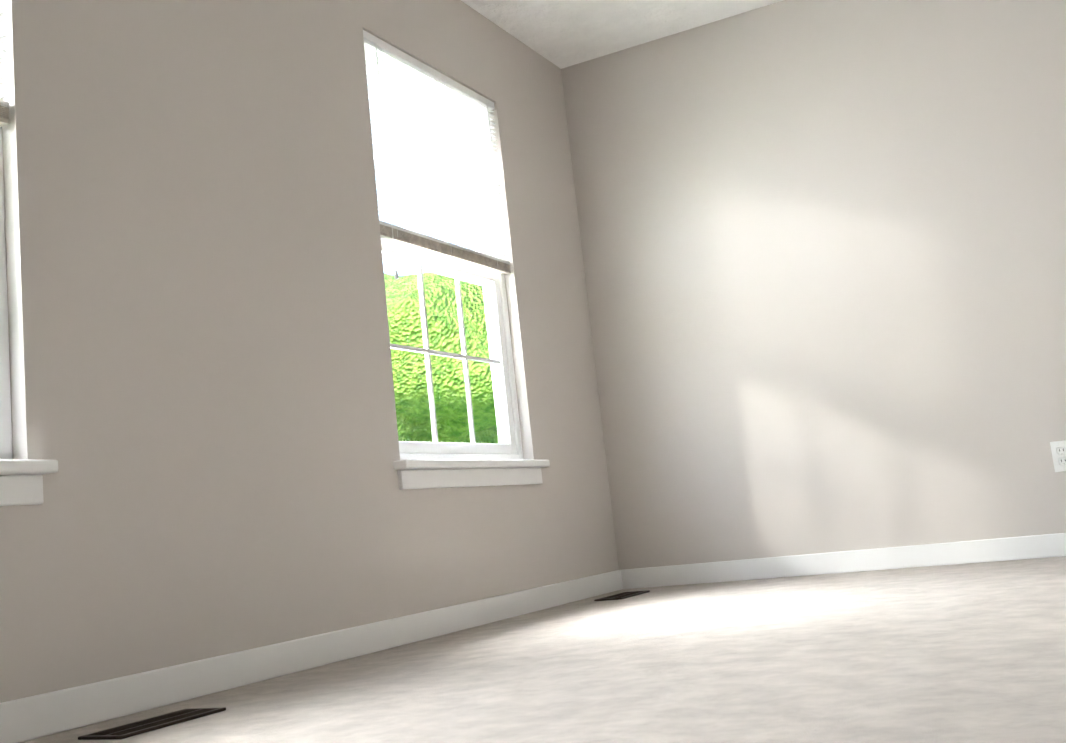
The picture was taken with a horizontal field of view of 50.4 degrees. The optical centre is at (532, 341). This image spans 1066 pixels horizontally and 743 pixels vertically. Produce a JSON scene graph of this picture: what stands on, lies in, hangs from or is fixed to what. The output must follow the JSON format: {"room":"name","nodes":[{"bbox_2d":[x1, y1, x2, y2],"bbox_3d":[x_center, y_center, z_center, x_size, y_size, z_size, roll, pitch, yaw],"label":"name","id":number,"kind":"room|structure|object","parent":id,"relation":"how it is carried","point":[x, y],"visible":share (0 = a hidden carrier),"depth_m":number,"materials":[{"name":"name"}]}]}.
{"room":"empty room","nodes":[
{"label":"empty room","id":0,"kind":"room"},
{"bbox_2d":[0,0,618,702],"bbox_3d":[-1.086,-0.342,2.817,0.150,2.440,5.800,-11,-10,27],"label":"wall","id":1,"kind":"structure","parent":0,"point":[202,384],"depth_m":3.10,"materials":[{"name":"grey paint"}]},
{"bbox_2d":[0,0,9,126],"bbox_3d":[-1.427,-0.819,2.195,0.043,0.880,0.918,-11,-10,27],"label":"window blind","id":2,"kind":"object","parent":1,"relation":"attached to","point":[4,115],"visible":1,"depth_m":2.55,"materials":[{"name":"white plastic"}]},
{"bbox_2d":[0,90,57,505],"bbox_3d":[-1.413,-0.469,2.151,0.185,1.592,1.010,-11,-10,27],"label":"window","id":3,"kind":"structure","parent":1,"relation":"in","point":[21,482],"depth_m":2.44,"materials":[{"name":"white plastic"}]},
{"bbox_2d":[0,570,622,742],"bbox_3d":[-0.890,0.801,2.595,0.014,0.085,5.500,-11,-10,27],"label":"baseboard","id":4,"kind":"structure","parent":1,"relation":"attached to","point":[36,716],"depth_m":2.91,"materials":[{"name":"white wood"}]},
{"bbox_2d":[364,45,549,489],"bbox_3d":[-0.324,-0.255,4.206,0.185,1.592,1.010,-11,-10,27],"label":"window","id":5,"kind":"structure","parent":1,"relation":"in","point":[434,463],"depth_m":4.25,"materials":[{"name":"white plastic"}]},
{"bbox_2d":[363,30,510,278],"bbox_3d":[-0.339,-0.605,4.250,0.043,0.880,0.918,-11,-10,27],"label":"window blind","id":6,"kind":"object","parent":5,"relation":"attached to","point":[396,233],"visible":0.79,"depth_m":4.22,"materials":[{"name":"white plastic"}]},
{"bbox_2d":[20,556,1065,742],"bbox_3d":[1.486,0.454,1.372,5.700,0.120,5.800,-11,-10,27],"label":"floor","id":7,"kind":"structure","parent":0,"point":[967,653],"depth_m":2.31,"materials":[{"name":"carpet"}]},
{"bbox_2d":[78,707,225,739],"bbox_3d":[-0.781,0.787,2.339,0.120,0.008,0.290,-11,-10,27],"label":"air vent","id":8,"kind":"object","parent":7,"relation":"on","point":[149,724],"visible":1,"depth_m":2.32,"materials":[{"name":"brown metal"}]},
{"bbox_2d":[594,590,649,600],"bbox_3d":[0.361,1.021,4.557,0.120,0.008,0.290,-11,-10,27],"label":"air vent","id":9,"kind":"object","parent":7,"relation":"on","point":[622,595],"visible":1,"depth_m":4.53,"materials":[{"name":"brown metal"}]},
{"bbox_2d":[461,0,782,68],"bbox_3d":[1.217,-2.060,1.776,5.700,0.120,5.800,-11,-10,27],"label":"ceiling","id":10,"kind":"structure","parent":0,"point":[560,34],"depth_m":4.93,"materials":[{"name":"white paint"}]},
{"bbox_2d":[561,0,1065,569],"bbox_3d":[2.668,-0.545,4.060,5.400,2.440,0.150,-11,-10,27],"label":"wall","id":11,"kind":"structure","parent":0,"point":[823,242],"depth_m":4.71,"materials":[{"name":"grey paint"}]},
{"bbox_2d":[621,533,1065,588],"bbox_3d":[2.760,0.603,3.799,5.386,0.085,0.014,-11,-10,27],"label":"baseboard","id":12,"kind":"structure","parent":11,"relation":"attached to","point":[998,549],"depth_m":4.54,"materials":[{"name":"white wood"}]},
{"bbox_2d":[1050,440,1065,471],"bbox_3d":[1.979,0.427,4.232,0.070,0.114,0.012,-11,-10,27],"label":"electrical outlet","id":13,"kind":"object","parent":11,"relation":"attached to","point":[1058,449],"visible":1,"depth_m":4.24,"materials":[{"name":"white plastic"}]},
{"label":"outside","id":14,"kind":"structure","parent":0,"visible":0},
{"bbox_3d":[-58.292,16.325,40.769,139.800,0.330,200.000,-11,-10,27],"label":"ground","id":15,"kind":"structure","parent":14,"visible":0},
{"bbox_2d":[384,265,498,443],"bbox_3d":[-3.476,3.011,24.889,10.087,9.434,8.778,-11,-10,27],"label":"hedge","id":16,"kind":"object","parent":15,"relation":"on","point":[437,315],"depth_m":21.31,"materials":[{"name":"green plant"}]}
]}

